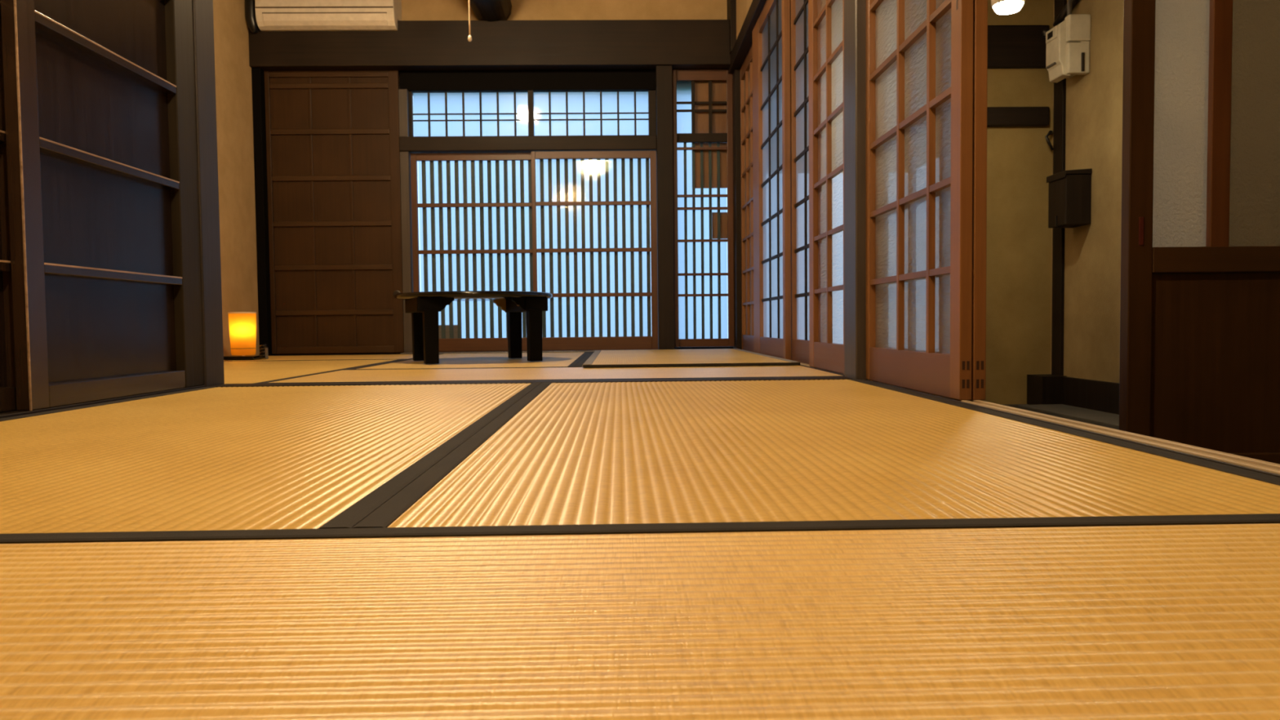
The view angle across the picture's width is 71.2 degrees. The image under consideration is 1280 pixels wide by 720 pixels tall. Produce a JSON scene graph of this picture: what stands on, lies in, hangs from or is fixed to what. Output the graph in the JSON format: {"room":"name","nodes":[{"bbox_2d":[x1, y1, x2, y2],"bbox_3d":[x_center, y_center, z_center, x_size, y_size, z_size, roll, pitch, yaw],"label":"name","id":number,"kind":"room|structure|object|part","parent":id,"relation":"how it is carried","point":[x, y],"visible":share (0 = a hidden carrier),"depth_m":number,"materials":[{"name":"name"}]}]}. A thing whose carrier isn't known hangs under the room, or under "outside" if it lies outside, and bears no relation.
{"room":"traditional dwelling","nodes":[
{"label":"traditional dwelling","id":0,"kind":"room"},
{"bbox_2d":[213,0,259,355],"bbox_3d":[-2.397,-1.172,4.208,0.060,2.500,3.010,-1,2,-1],"label":"wall","id":1,"kind":"structure","parent":0,"point":[233,70],"depth_m":5.28,"materials":[{"name":"paint"}]},
{"bbox_2d":[223,355,265,359],"bbox_3d":[-2.183,-0.014,4.906,0.193,0.018,0.170,-1,2,-1],"label":"tray","id":2,"kind":"object","parent":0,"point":[233,357],"depth_m":4.82,"materials":[{"name":"black paint"}]},
{"bbox_2d":[275,70,733,355],"bbox_3d":[-0.870,-1.065,5.768,3.060,2.125,0.090,-1,2,-1],"label":"wall","id":3,"kind":"structure","parent":0,"point":[728,347],"depth_m":5.75,"materials":[{"name":"brown wood"}]},
{"bbox_2d":[410,152,533,351],"bbox_3d":[-1.059,-0.686,5.732,0.780,1.260,0.066,-1,2,-1],"label":"door","id":4,"kind":"structure","parent":3,"relation":"in","point":[476,210],"depth_m":5.74,"materials":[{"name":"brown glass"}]},
{"bbox_3d":[-1.054,-1.292,5.690,0.730,0.046,0.030,-1,2,-1],"label":"rail","id":5,"kind":"part","parent":4,"relation":"part of","materials":[{"name":"wood"}]},
{"bbox_3d":[-1.051,-0.988,5.702,0.730,0.024,0.022,-1,2,-1],"label":"cross rail","id":6,"kind":"part","parent":4,"relation":"part of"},
{"bbox_3d":[-1.048,-0.692,5.714,0.730,0.024,0.022,-1,2,-1],"label":"cross rail","id":7,"kind":"part","parent":4,"relation":"part of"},
{"bbox_3d":[-1.042,-0.098,5.739,0.730,0.084,0.030,-1,2,-1],"label":"rail","id":8,"kind":"part","parent":4,"relation":"part of","materials":[{"name":"wood"}]},
{"bbox_2d":[399,69,655,93],"bbox_3d":[-0.710,-1.781,5.700,1.617,0.142,0.085,-1,2,-1],"label":"lintel","id":9,"kind":"object","parent":3,"relation":"attached to","point":[567,80],"visible":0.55,"depth_m":5.66,"materials":[{"name":"black wood"}]},
{"bbox_2d":[399,89,656,153],"bbox_3d":[-0.706,-1.517,5.686,1.617,0.388,0.135,-1,2,-1],"label":"window","id":10,"kind":"structure","parent":3,"relation":"in","point":[480,113],"depth_m":5.71,"materials":[{"name":"brown wood"}]},
{"bbox_2d":[400,348,718,354],"bbox_3d":[-0.445,-0.036,5.707,2.107,0.046,0.225,-1,2,-1],"label":"sill","id":11,"kind":"structure","parent":3,"relation":"attached to","point":[548,351],"depth_m":5.59,"materials":[{"name":"wood"}]},
{"bbox_2d":[398,88,413,352],"bbox_3d":[-1.481,-0.862,5.690,0.054,1.680,0.095,-1,2,-1],"label":"post","id":12,"kind":"object","parent":11,"relation":"on","point":[403,94],"visible":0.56,"depth_m":5.64,"materials":[{"name":"wood"}]},
{"bbox_2d":[655,65,675,349],"bbox_3d":[0.159,-0.940,5.681,0.100,1.800,0.140,-1,2,-1],"label":"post","id":13,"kind":"object","parent":11,"relation":"on","point":[664,73],"visible":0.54,"depth_m":5.61,"materials":[{"name":"brown wood"}]},
{"bbox_2d":[530,150,657,351],"bbox_3d":[-0.287,-0.694,5.714,0.792,1.260,0.066,-1,2,-1],"label":"door","id":14,"kind":"structure","parent":3,"relation":"in","point":[595,242],"depth_m":5.72,"materials":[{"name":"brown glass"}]},
{"bbox_3d":[-0.300,-1.300,5.671,0.726,0.046,0.030,-1,2,-1],"label":"rail","id":15,"kind":"part","parent":14,"relation":"part of","materials":[{"name":"wood"}]},
{"bbox_3d":[-0.297,-0.995,5.684,0.726,0.024,0.022,-1,2,-1],"label":"cross rail","id":16,"kind":"part","parent":14,"relation":"part of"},
{"bbox_3d":[-0.293,-0.699,5.696,0.726,0.024,0.022,-1,2,-1],"label":"cross rail","id":17,"kind":"part","parent":14,"relation":"part of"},
{"bbox_3d":[-0.287,-0.106,5.721,0.726,0.084,0.030,-1,2,-1],"label":"rail","id":18,"kind":"part","parent":14,"relation":"part of","materials":[{"name":"wood"}]},
{"bbox_3d":[-0.290,-0.415,5.708,0.726,0.024,0.022,-1,2,-1],"label":"cross rail","id":19,"kind":"part","parent":14,"relation":"part of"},
{"bbox_2d":[401,0,727,20],"bbox_3d":[-0.882,-2.301,5.662,3.060,0.395,0.080,-1,2,-1],"label":"wall","id":20,"kind":"structure","parent":0,"point":[411,10],"depth_m":5.64,"materials":[{"name":"paint"}]},
{"bbox_2d":[254,0,401,31],"bbox_3d":[-1.908,-2.169,5.499,0.833,0.295,0.207,-1,2,-1],"label":"air conditioner","id":21,"kind":"object","parent":20,"relation":"attached to","point":[270,15],"visible":0.98,"depth_m":5.41,"materials":[{"name":"white plastic"}]},
{"bbox_2d":[244,0,258,33],"bbox_3d":[-2.366,-2.209,5.443,0.071,0.429,0.068,-1,2,-1],"label":"hose","id":22,"kind":"object","parent":21,"relation":"attached to","point":[250,11],"visible":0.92,"depth_m":5.42,"materials":[{"name":"black plastic"}]},
{"bbox_3d":[-1.907,-2.213,5.396,0.825,0.157,0.005,-1,2,-1],"label":"panel","id":23,"kind":"part","parent":21,"relation":"part of","materials":[{"name":"white plastic"}]},
{"bbox_2d":[248,19,730,71],"bbox_3d":[-0.891,-1.963,5.581,3.030,0.275,0.110,-1,2,-1],"label":"beam","id":24,"kind":"structure","parent":20,"relation":"attached to","point":[605,44],"depth_m":5.53,"materials":[{"name":"brown wood"}]},
{"bbox_2d":[264,70,404,354],"bbox_3d":[-1.925,-0.929,5.646,0.831,1.774,0.037,-1,2,-1],"label":"door","id":25,"kind":"structure","parent":24,"relation":"attached to","point":[333,153],"depth_m":5.65,"materials":[{"name":"wood"}]},
{"bbox_3d":[-1.952,-1.795,5.616,0.741,0.040,0.026,-1,2,-1],"label":"rail","id":26,"kind":"part","parent":25,"relation":"part of","materials":[{"name":"wood"}]},
{"bbox_3d":[-1.951,-1.720,5.615,0.741,0.032,0.022,-1,2,-1],"label":"cross rail","id":27,"kind":"part","parent":25,"relation":"part of","materials":[{"name":"wood"}]},
{"bbox_3d":[-1.948,-1.435,5.627,0.741,0.032,0.022,-1,2,-1],"label":"cross rail","id":28,"kind":"part","parent":25,"relation":"part of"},
{"bbox_3d":[-1.944,-1.145,5.639,0.741,0.032,0.022,-1,2,-1],"label":"cross rail","id":29,"kind":"part","parent":25,"relation":"part of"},
{"bbox_3d":[-1.941,-0.861,5.650,0.741,0.032,0.022,-1,2,-1],"label":"cross rail","id":30,"kind":"part","parent":25,"relation":"part of","materials":[{"name":"wood"}]},
{"bbox_3d":[-1.938,-0.586,5.662,0.741,0.032,0.022,-1,2,-1],"label":"cross rail","id":31,"kind":"part","parent":25,"relation":"part of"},
{"bbox_3d":[-1.935,-0.301,5.673,0.741,0.032,0.022,-1,2,-1],"label":"cross rail","id":32,"kind":"part","parent":25,"relation":"part of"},
{"bbox_3d":[-1.933,-0.065,5.687,0.741,0.044,0.026,-1,2,-1],"label":"rail","id":33,"kind":"part","parent":25,"relation":"part of","materials":[{"name":"wood"}]},
{"bbox_3d":[-1.539,-0.418,5.662,0.048,0.048,0.008,-1,2,-1],"label":"finger pull","id":34,"kind":"part","parent":25,"relation":"part of","materials":[{"name":"metal"}]},
{"bbox_2d":[467,0,511,22],"bbox_3d":[-0.883,-2.138,3.797,0.262,0.258,3.605,-1,2,-1],"label":"beam","id":35,"kind":"structure","parent":24,"relation":"on","point":[491,11],"depth_m":5.37,"materials":[{"name":"brown wood"}]},
{"bbox_2d":[732,0,752,348],"bbox_3d":[0.712,-1.110,1.893,0.067,2.500,7.840,-1,2,-1],"label":"wall","id":36,"kind":"structure","parent":0,"point":[743,6],"depth_m":5.35,"materials":[{"name":"paint"}]},
{"bbox_2d":[672,0,766,346],"bbox_3d":[0.484,-0.935,4.273,0.483,1.820,2.992,-1,2,-1],"label":"window","id":37,"kind":"structure","parent":36,"relation":"in","point":[703,100],"depth_m":5.74,"materials":[{"name":"brown wood"}]},
{"bbox_3d":[0.391,-1.809,5.686,0.320,0.068,0.030,-1,2,-1],"label":"rail","id":38,"kind":"part","parent":37,"relation":"part of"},
{"bbox_3d":[0.395,-1.416,5.703,0.320,0.055,0.028,-1,2,-1],"label":"lock rail","id":39,"kind":"part","parent":37,"relation":"part of","materials":[{"name":"brown wood"}]},
{"bbox_3d":[0.396,-1.349,5.706,0.320,0.016,0.020,-1,2,-1],"label":"cross rail","id":40,"kind":"part","parent":37,"relation":"part of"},
{"bbox_3d":[0.400,-0.969,5.721,0.320,0.016,0.020,-1,2,-1],"label":"cross rail","id":41,"kind":"part","parent":37,"relation":"part of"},
{"bbox_3d":[0.399,-1.049,5.718,0.320,0.016,0.020,-1,2,-1],"label":"cross rail","id":42,"kind":"part","parent":37,"relation":"part of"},
{"bbox_3d":[0.406,-0.417,5.744,0.320,0.016,0.020,-1,2,-1],"label":"cross rail","id":43,"kind":"part","parent":37,"relation":"part of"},
{"bbox_3d":[0.405,-0.549,5.739,0.320,0.016,0.020,-1,2,-1],"label":"cross rail","id":44,"kind":"part","parent":37,"relation":"part of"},
{"bbox_3d":[0.402,-0.764,5.730,0.320,0.016,0.020,-1,2,-1],"label":"cross rail","id":45,"kind":"part","parent":37,"relation":"part of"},
{"bbox_3d":[0.409,-0.111,5.756,0.320,0.052,0.030,-1,2,-1],"label":"rail","id":46,"kind":"part","parent":37,"relation":"part of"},
{"bbox_2d":[726,0,736,54],"bbox_3d":[0.582,-2.206,5.569,0.060,0.610,0.180,-1,2,-1],"label":"post","id":47,"kind":"object","parent":37,"relation":"on","point":[731,4],"visible":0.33,"depth_m":5.49,"materials":[{"name":"brown wood"}]},
{"bbox_2d":[981,0,1053,404],"bbox_3d":[1.516,-1.069,3.724,0.500,2.750,0.060,-1,2,-1],"label":"wall","id":48,"kind":"structure","parent":0,"point":[1020,158],"depth_m":3.72,"materials":[{"name":"paint"}]},
{"bbox_2d":[986,106,1049,126],"bbox_3d":[1.476,-1.001,3.682,0.416,0.077,0.028,-1,2,-1],"label":"plank","id":49,"kind":"object","parent":48,"relation":"attached to","point":[996,116],"visible":0.56,"depth_m":3.67,"materials":[{"name":"brown wood"}]},
{"bbox_2d":[987,25,1049,68],"bbox_3d":[1.471,-1.285,3.670,0.413,0.171,0.028,-1,2,-1],"label":"plank","id":50,"kind":"object","parent":48,"relation":"attached to","point":[1009,46],"visible":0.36,"depth_m":3.66,"materials":[{"name":"brown wood"}]},
{"bbox_2d":[1041,28,1049,37],"bbox_3d":[1.643,-1.323,3.617,0.036,0.034,0.036,-1,2,-1],"label":"insulator","id":51,"kind":"object","parent":50,"relation":"attached to","point":[1045,30],"visible":0.58,"depth_m":3.61,"materials":[{"name":"ceramic"}]},
{"bbox_2d":[1044,130,1053,150],"bbox_3d":[1.686,-0.903,3.673,0.029,0.087,0.053,2,3,45],"label":"wall hook","id":52,"kind":"object","parent":48,"relation":"attached to","point":[1051,132],"visible":1,"depth_m":3.66,"materials":[{"name":"metal"}]},
{"bbox_2d":[1001,404,1119,430],"bbox_3d":[1.710,0.316,2.003,1.900,0.120,7.900,-1,2,-1],"label":"floor","id":53,"kind":"structure","parent":0,"point":[1015,406],"depth_m":3.43,"materials":[{"name":"wood"}]},
{"bbox_2d":[1051,0,1066,375],"bbox_3d":[1.701,-1.127,3.622,0.014,2.630,0.076,-1,2,-1],"label":"post","id":54,"kind":"object","parent":53,"relation":"on","point":[1060,88],"visible":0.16,"depth_m":3.63,"materials":[{"name":"brown wood"}]},
{"bbox_2d":[1017,404,1119,429],"bbox_3d":[1.633,0.223,2.804,0.182,0.022,1.610,-1,2,-1],"label":"ledge","id":55,"kind":"object","parent":53,"relation":"on","point":[1093,416],"visible":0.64,"depth_m":3.25,"materials":[{"name":"wood"}]},
{"bbox_2d":[1050,0,1124,382],"bbox_3d":[1.756,-1.035,2.835,0.060,2.750,1.770,-1,2,-1],"label":"wall","id":56,"kind":"structure","parent":0,"point":[1094,99],"depth_m":3.36,"materials":[{"name":"paint"}]},
{"bbox_2d":[1053,0,1079,26],"bbox_3d":[1.687,-1.595,3.076,0.048,0.574,1.016,-1,2,-1],"label":"conduit pipe","id":57,"kind":"object","parent":56,"relation":"attached to","point":[1063,14],"visible":0.57,"depth_m":3.53,"materials":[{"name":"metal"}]},
{"bbox_2d":[1045,0,1090,83],"bbox_3d":[1.651,-1.255,3.469,0.118,0.329,0.161,-1,2,-1],"label":"electric meter","id":58,"kind":"object","parent":56,"relation":"attached to","point":[1068,43],"visible":1,"depth_m":3.40,"materials":[{"name":"plastic"}]},
{"bbox_3d":[1.692,-1.206,3.477,0.035,0.180,0.150,-1,2,-1],"label":"plate","id":59,"kind":"part","parent":58,"relation":"part of","materials":[{"name":"plastic"}]},
{"bbox_2d":[1046,168,1092,227],"bbox_3d":[1.663,-0.625,3.470,0.104,0.210,0.150,-1,2,-1],"label":"wooden box","id":60,"kind":"object","parent":56,"relation":"attached to","point":[1068,191],"visible":1,"depth_m":3.40,"materials":[{"name":"brown wood"}]},
{"bbox_3d":[1.662,-0.714,3.467,0.104,0.032,0.150,-1,2,-1],"label":"box lid","id":61,"kind":"part","parent":60,"relation":"part of","materials":[{"name":"brown wood"}]},
{"bbox_2d":[1026,373,1119,414],"bbox_3d":[1.689,0.158,2.873,0.100,0.125,1.750,-1,2,-1],"label":"baseboard","id":62,"kind":"structure","parent":56,"relation":"attached to","point":[1042,388],"depth_m":3.52,"materials":[{"name":"brown wood"}]},
{"bbox_3d":[0.101,-2.378,1.857,5.060,0.050,7.900,-1,2,-1],"label":"ceiling","id":63,"kind":"structure","parent":0,"visible":0},
{"bbox_2d":[467,0,471,41],"bbox_3d":[-0.799,-1.833,3.465,0.258,1.153,0.108,-1,2,-1],"label":"pull cord","id":64,"kind":"object","parent":63,"relation":"hanging from","point":[469,37],"visible":1,"depth_m":3.53,"materials":[{"name":"beige plastic"}]},
{"bbox_3d":[-0.764,-1.680,3.494,0.194,0.808,0.008,-1,2,-17],"label":"pull cord","id":65,"kind":"part","parent":64,"relation":"part of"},
{"bbox_3d":[-0.673,-1.272,3.537,0.017,0.024,0.017,-1,2,-1],"label":"pull knob","id":66,"kind":"part","parent":64,"relation":"part of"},
{"bbox_2d":[991,0,1025,14],"bbox_3d":[1.180,-1.763,2.857,0.108,1.284,0.108,-1,2,-1],"label":"hanging lamp","id":67,"kind":"object","parent":63,"relation":"hanging from","point":[1000,6],"visible":1,"depth_m":2.86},
{"bbox_3d":[1.186,-1.194,2.881,0.108,0.100,0.108,-1,2,-1],"label":"lamp shade","id":68,"kind":"part","parent":67,"relation":"part of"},
{"bbox_3d":[-0.820,0.278,1.945,3.160,0.255,7.900,-1,2,-1],"label":"floor","id":69,"kind":"structure","parent":0,"visible":0},
{"bbox_2d":[0,385,205,418],"bbox_3d":[-1.296,0.197,0.324,0.108,0.051,4.690,-1,2,-1],"label":"sill","id":70,"kind":"structure","parent":69,"relation":"on","point":[4,415],"depth_m":2.05,"materials":[{"name":"brown wood"}]},
{"bbox_2d":[0,3,16,413],"bbox_3d":[-1.333,-0.772,1.442,0.032,1.794,0.905,-1,2,-1],"label":"door","id":71,"kind":"structure","parent":70,"relation":"on","point":[7,375],"depth_m":1.88,"materials":[{"name":"wood"}]},
{"bbox_3d":[-1.329,-0.449,1.472,0.027,0.022,0.813,-1,2,-1],"label":"cross rail","id":72,"kind":"part","parent":71,"relation":"part of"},
{"bbox_3d":[-1.347,-0.769,1.458,0.006,1.700,0.813,-1,2,-1],"label":"board panel","id":73,"kind":"part","parent":71,"relation":"part of","materials":[{"name":"wood"}]},
{"bbox_3d":[-1.326,-0.180,1.483,0.027,0.022,0.813,-1,2,-1],"label":"cross rail","id":74,"kind":"part","parent":71,"relation":"part of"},
{"bbox_3d":[-1.325,0.098,1.494,0.031,0.051,0.813,-1,2,-1],"label":"rail","id":75,"kind":"part","parent":71,"relation":"part of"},
{"bbox_2d":[0,0,204,410],"bbox_3d":[-1.315,-0.805,2.236,0.032,1.794,0.784,-1,2,-1],"label":"door","id":76,"kind":"structure","parent":70,"relation":"on","point":[100,95],"depth_m":2.19,"materials":[{"name":"wood"}]},
{"bbox_3d":[-1.312,-0.748,2.213,0.027,0.022,0.610,-1,2,-1],"label":"cross rail","id":77,"kind":"part","parent":76,"relation":"part of","materials":[{"name":"wood"}]},
{"bbox_3d":[-1.327,-0.801,2.211,0.006,1.700,0.610,-1,2,-1],"label":"board panel","id":78,"kind":"part","parent":76,"relation":"part of","materials":[{"name":"wood"}]},
{"bbox_3d":[-1.309,-0.480,2.224,0.027,0.022,0.610,-1,2,-1],"label":"cross rail","id":79,"kind":"part","parent":76,"relation":"part of","materials":[{"name":"wood"}]},
{"bbox_3d":[-1.306,-0.211,2.236,0.027,0.022,0.610,-1,2,-1],"label":"cross rail","id":80,"kind":"part","parent":76,"relation":"part of","materials":[{"name":"wood"}]},
{"bbox_3d":[-1.306,0.067,2.247,0.031,0.051,0.610,-1,2,-1],"label":"rail","id":81,"kind":"part","parent":76,"relation":"part of","materials":[{"name":"wood"}]},
{"bbox_2d":[191,0,224,386],"bbox_3d":[-1.362,-1.120,2.679,0.110,2.500,0.125,-1,2,-1],"label":"post","id":82,"kind":"object","parent":69,"relation":"on","point":[202,10],"depth_m":2.69,"materials":[{"name":"wood"}]},
{"bbox_2d":[251,67,275,355],"bbox_3d":[-2.368,-0.910,5.631,0.055,1.800,0.130,-1,2,-1],"label":"post","id":83,"kind":"object","parent":69,"relation":"on","point":[257,73],"visible":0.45,"depth_m":5.57,"materials":[{"name":"black wood"}]},
{"bbox_2d":[0,382,541,533],"bbox_3d":[-0.773,0.133,1.725,0.997,0.042,1.909,-1,2,-1],"label":"mat","id":84,"kind":"object","parent":69,"relation":"on","point":[275,457],"visible":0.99,"depth_m":1.25,"materials":[{"name":"woven rush straw"},{"name":"cloth"}]},
{"bbox_2d":[223,359,403,383],"bbox_3d":[-1.774,0.061,3.737,1.134,0.042,1.909,-1,2,-1],"label":"mat","id":85,"kind":"object","parent":69,"relation":"on","point":[251,371],"visible":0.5,"depth_m":3.79,"materials":[{"name":"wicker"}]},
{"bbox_2d":[223,353,413,361],"bbox_3d":[-1.806,0.005,5.120,1.134,0.042,0.859,-1,2,-1],"label":"mat","id":86,"kind":"object","parent":69,"relation":"on","point":[339,357],"visible":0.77,"depth_m":5.07,"materials":[{"name":"fabric"}]},
{"bbox_2d":[223,311,268,359],"bbox_3d":[-2.159,-0.134,4.901,0.245,0.258,0.170,-1,2,-1],"label":"floor lamp","id":87,"kind":"object","parent":86,"relation":"on","point":[242,325],"visible":0.99,"depth_m":4.85,"materials":[{"name":"orange paper"}]},
{"bbox_3d":[-2.176,-0.143,4.901,0.140,0.233,0.140,-1,2,-1],"label":"lamp shade","id":88,"kind":"part","parent":87,"relation":"part of","materials":[{"name":"orange paper"}]},
{"bbox_3d":[-2.063,-0.047,4.907,0.044,0.081,0.044,-1,2,-1],"label":"coiled cord","id":89,"kind":"part","parent":87,"relation":"part of","materials":[{"name":"black plastic"}]},
{"bbox_2d":[350,351,589,368],"bbox_3d":[-0.759,0.014,4.619,0.934,0.042,1.909,-1,2,-1],"label":"mat","id":90,"kind":"object","parent":69,"relation":"on","point":[549,359],"visible":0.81,"depth_m":4.26,"materials":[{"name":"fabric"}]},
{"bbox_2d":[394,290,552,364],"bbox_3d":[-0.797,-0.159,4.330,0.750,0.325,0.750,-2,3,-21],"label":"table","id":91,"kind":"object","parent":90,"relation":"on","point":[424,307],"visible":1,"depth_m":4.20,"materials":[{"name":"black paint"}]},
{"bbox_3d":[-1.094,-0.119,4.431,0.064,0.245,0.064,-2,3,-21],"label":"leg","id":92,"kind":"part","parent":91,"relation":"part of","materials":[{"name":"black paint"}]},
{"bbox_3d":[-1.031,-0.258,4.236,0.107,0.065,0.450,-2,3,-21],"label":"rail","id":93,"kind":"part","parent":91,"relation":"part of","materials":[{"name":"black paint"}]},
{"bbox_3d":[-0.949,-0.106,4.058,0.064,0.245,0.064,-2,3,-21],"label":"leg","id":94,"kind":"part","parent":91,"relation":"part of","materials":[{"name":"black paint"}]},
{"bbox_3d":[-0.645,-0.132,4.606,0.064,0.245,0.064,-2,3,-21],"label":"leg","id":95,"kind":"part","parent":91,"relation":"part of","materials":[{"name":"black paint"}]},
{"bbox_3d":[-0.566,-0.271,4.416,0.107,0.065,0.450,-2,3,-21],"label":"rail","id":96,"kind":"part","parent":91,"relation":"part of","materials":[{"name":"black paint"}]},
{"bbox_3d":[-0.500,-0.118,4.233,0.064,0.245,0.064,-2,3,-21],"label":"leg","id":97,"kind":"part","parent":91,"relation":"part of","materials":[{"name":"black paint"}]},
{"bbox_2d":[208,376,851,386],"bbox_3d":[-0.322,0.088,2.752,1.935,0.047,0.117,-1,2,-1],"label":"mat border","id":98,"kind":"object","parent":69,"relation":"on","point":[803,378],"visible":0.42,"depth_m":2.73,"materials":[{"name":"black fabric"}]},
{"bbox_2d":[261,364,844,383],"bbox_3d":[-0.273,0.065,3.245,1.844,0.042,0.859,-1,2,-1],"label":"mat","id":99,"kind":"object","parent":69,"relation":"on","point":[775,371],"visible":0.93,"depth_m":3.17,"materials":[{"name":"woven rush straw"},{"name":"cloth"}]},
{"bbox_2d":[574,351,594,366],"bbox_3d":[0.163,0.003,4.639,0.909,0.042,1.909,-1,2,-1],"label":"mat border","id":100,"kind":"object","parent":69,"relation":"on","point":[583,361],"visible":0.02,"depth_m":4.28,"materials":[{"name":"fabric"}]},
{"bbox_2d":[0,513,1279,719],"bbox_3d":[-0.240,0.186,0.305,1.910,0.042,0.954,-1,2,-1],"label":"mat","id":101,"kind":"object","parent":69,"relation":"on","point":[1155,617],"visible":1,"depth_m":0.53,"materials":[{"name":"woven rush straw"},{"name":"cloth"}]},
{"bbox_2d":[582,348,799,367],"bbox_3d":[0.185,-0.021,4.528,0.870,0.013,1.920,-1,2,-1],"label":"mat","id":102,"kind":"object","parent":69,"relation":"on","point":[720,357],"visible":1,"depth_m":4.05,"materials":[{"name":"fabric"}]},
{"bbox_2d":[351,378,1279,528],"bbox_3d":[0.205,0.122,1.746,0.956,0.042,1.909,-1,2,-1],"label":"mat","id":103,"kind":"object","parent":69,"relation":"on","point":[851,449],"visible":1,"depth_m":1.09,"materials":[{"name":"woven rush straw"},{"name":"cloth"}]},
{"bbox_2d":[799,362,844,375],"bbox_3d":[0.669,0.142,4.290,0.078,0.302,2.930,-1,2,-1],"label":"door track","id":104,"kind":"object","parent":69,"relation":"on","point":[806,365],"depth_m":3.31,"materials":[{"name":"brown wood"}]},
{"bbox_2d":[733,69,742,349],"bbox_3d":[0.632,-0.945,5.682,0.065,1.800,0.160,-1,2,-1],"label":"post","id":105,"kind":"object","parent":104,"relation":"on","point":[736,74],"visible":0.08,"depth_m":5.61,"materials":[{"name":"brown wood"}]},
{"bbox_2d":[740,43,754,351],"bbox_3d":[0.654,-0.924,5.233,0.027,1.750,0.740,-1,2,-1],"label":"door","id":106,"kind":"structure","parent":104,"relation":"on","point":[746,69],"depth_m":5.38,"materials":[{"name":"brown wood"}]},
{"bbox_3d":[0.645,-1.760,5.208,0.025,0.077,0.660,-1,2,-1],"label":"rail","id":107,"kind":"part","parent":106,"relation":"part of","materials":[{"name":"brown wood"}]},
{"bbox_3d":[0.659,-0.934,5.242,0.001,1.577,0.660,-1,2,-1],"label":"glass pane","id":108,"kind":"part","parent":106,"relation":"part of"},
{"bbox_2d":[751,0,791,359],"bbox_3d":[0.641,-0.890,4.415,0.027,1.750,0.935,-1,2,-1],"label":"door","id":109,"kind":"structure","parent":104,"relation":"on","point":[771,33],"depth_m":4.37,"materials":[{"name":"brown wood"}]},
{"bbox_3d":[0.634,-1.722,4.303,0.025,0.077,0.670,-1,2,-1],"label":"rail","id":110,"kind":"part","parent":109,"relation":"part of","materials":[{"name":"brown wood"}]},
{"bbox_3d":[0.648,-0.896,4.338,0.001,1.577,0.670,-1,2,-1],"label":"glass pane","id":111,"kind":"part","parent":109,"relation":"part of","materials":[{"name":"glass"}]},
{"bbox_2d":[790,0,809,364],"bbox_3d":[0.689,-0.859,3.654,0.027,1.750,0.700,-1,2,-1],"label":"door","id":112,"kind":"structure","parent":104,"relation":"on","point":[799,73],"depth_m":3.86,"materials":[{"name":"brown wood"}]},
{"bbox_3d":[0.695,-0.869,3.654,0.001,1.577,0.580,-1,2,-1],"label":"glass pane","id":113,"kind":"part","parent":112,"relation":"part of","materials":[{"name":"glass"}]},
{"bbox_2d":[808,0,844,373],"bbox_3d":[0.672,-0.834,3.064,0.027,1.750,0.760,-1,2,-1],"label":"door","id":114,"kind":"structure","parent":104,"relation":"on","point":[825,17],"depth_m":3.18,"materials":[{"name":"brown wood"}]},
{"bbox_3d":[0.677,-0.844,3.057,0.001,1.577,0.625,-1,2,-1],"label":"glass pane","id":115,"kind":"part","parent":114,"relation":"part of","materials":[{"name":"glass"}]},
{"bbox_2d":[844,0,866,379],"bbox_3d":[0.680,-1.143,2.701,0.095,2.500,0.140,-1,2,-1],"label":"post","id":116,"kind":"object","parent":69,"relation":"on","point":[855,15],"depth_m":2.67,"materials":[{"name":"wood"}]},
{"bbox_2d":[862,378,1279,477],"bbox_3d":[0.739,0.269,1.184,0.078,0.302,3.010,-1,2,-1],"label":"door track","id":117,"kind":"object","parent":69,"relation":"on","point":[1231,460],"visible":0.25,"depth_m":1.30,"materials":[{"name":"brown wood"}]},
{"bbox_2d":[865,0,973,399],"bbox_3d":[0.689,-0.803,2.295,0.028,1.750,0.781,-1,2,-1],"label":"door","id":118,"kind":"structure","parent":117,"relation":"on","point":[919,53],"depth_m":2.22,"materials":[{"name":"brown wood"}]},
{"bbox_3d":[0.695,-0.812,2.286,0.001,1.577,0.647,-1,2,-1],"label":"glass pane","id":119,"kind":"part","parent":118,"relation":"part of","materials":[{"name":"glass"}]},
{"bbox_2d":[971,0,987,399],"bbox_3d":[0.720,-0.803,2.296,0.027,1.750,0.781,-1,2,-1],"label":"door","id":120,"kind":"structure","parent":117,"relation":"on","point":[978,342],"depth_m":1.93,"materials":[{"name":"brown wood"}]},
{"bbox_3d":[1.364,-1.767,1.875,0.750,0.100,0.060,-1,2,-1],"label":"rail","id":121,"kind":"object","parent":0,"visible":0},
{"bbox_2d":[1119,0,1279,464],"bbox_3d":[1.393,-0.729,1.919,0.703,1.978,0.034,-1,2,-1],"label":"door","id":122,"kind":"structure","parent":121,"relation":"attached to","point":[1200,301],"depth_m":1.93,"materials":[{"name":"dark stained wood"},{"name":"glass"}]},
{"bbox_3d":[1.073,-0.276,1.916,0.010,0.060,0.006,-1,2,-1],"label":"finger pull","id":123,"kind":"part","parent":122,"relation":"part of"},
{"bbox_3d":[1.164,-0.950,1.905,0.146,1.430,0.001,-1,2,-1],"label":"glass pane","id":124,"kind":"part","parent":122,"relation":"part of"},
{"bbox_3d":[1.400,0.009,1.949,0.596,0.405,0.010,-1,2,-1],"label":"board panel","id":125,"kind":"part","parent":122,"relation":"part of","materials":[{"name":"wood"}]},
{"bbox_3d":[1.397,-0.218,1.940,0.596,0.056,0.032,-1,2,-1],"label":"rail","id":126,"kind":"part","parent":122,"relation":"part of","materials":[{"name":"wood"}]},
{"bbox_3d":[1.462,-0.954,1.912,0.450,1.430,0.001,-1,2,-1],"label":"glass pane","id":127,"kind":"part","parent":122,"relation":"part of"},
{"bbox_3d":[1.402,0.230,1.959,0.596,0.058,0.032,-1,2,-1],"label":"rail","id":128,"kind":"part","parent":122,"relation":"part of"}
]}

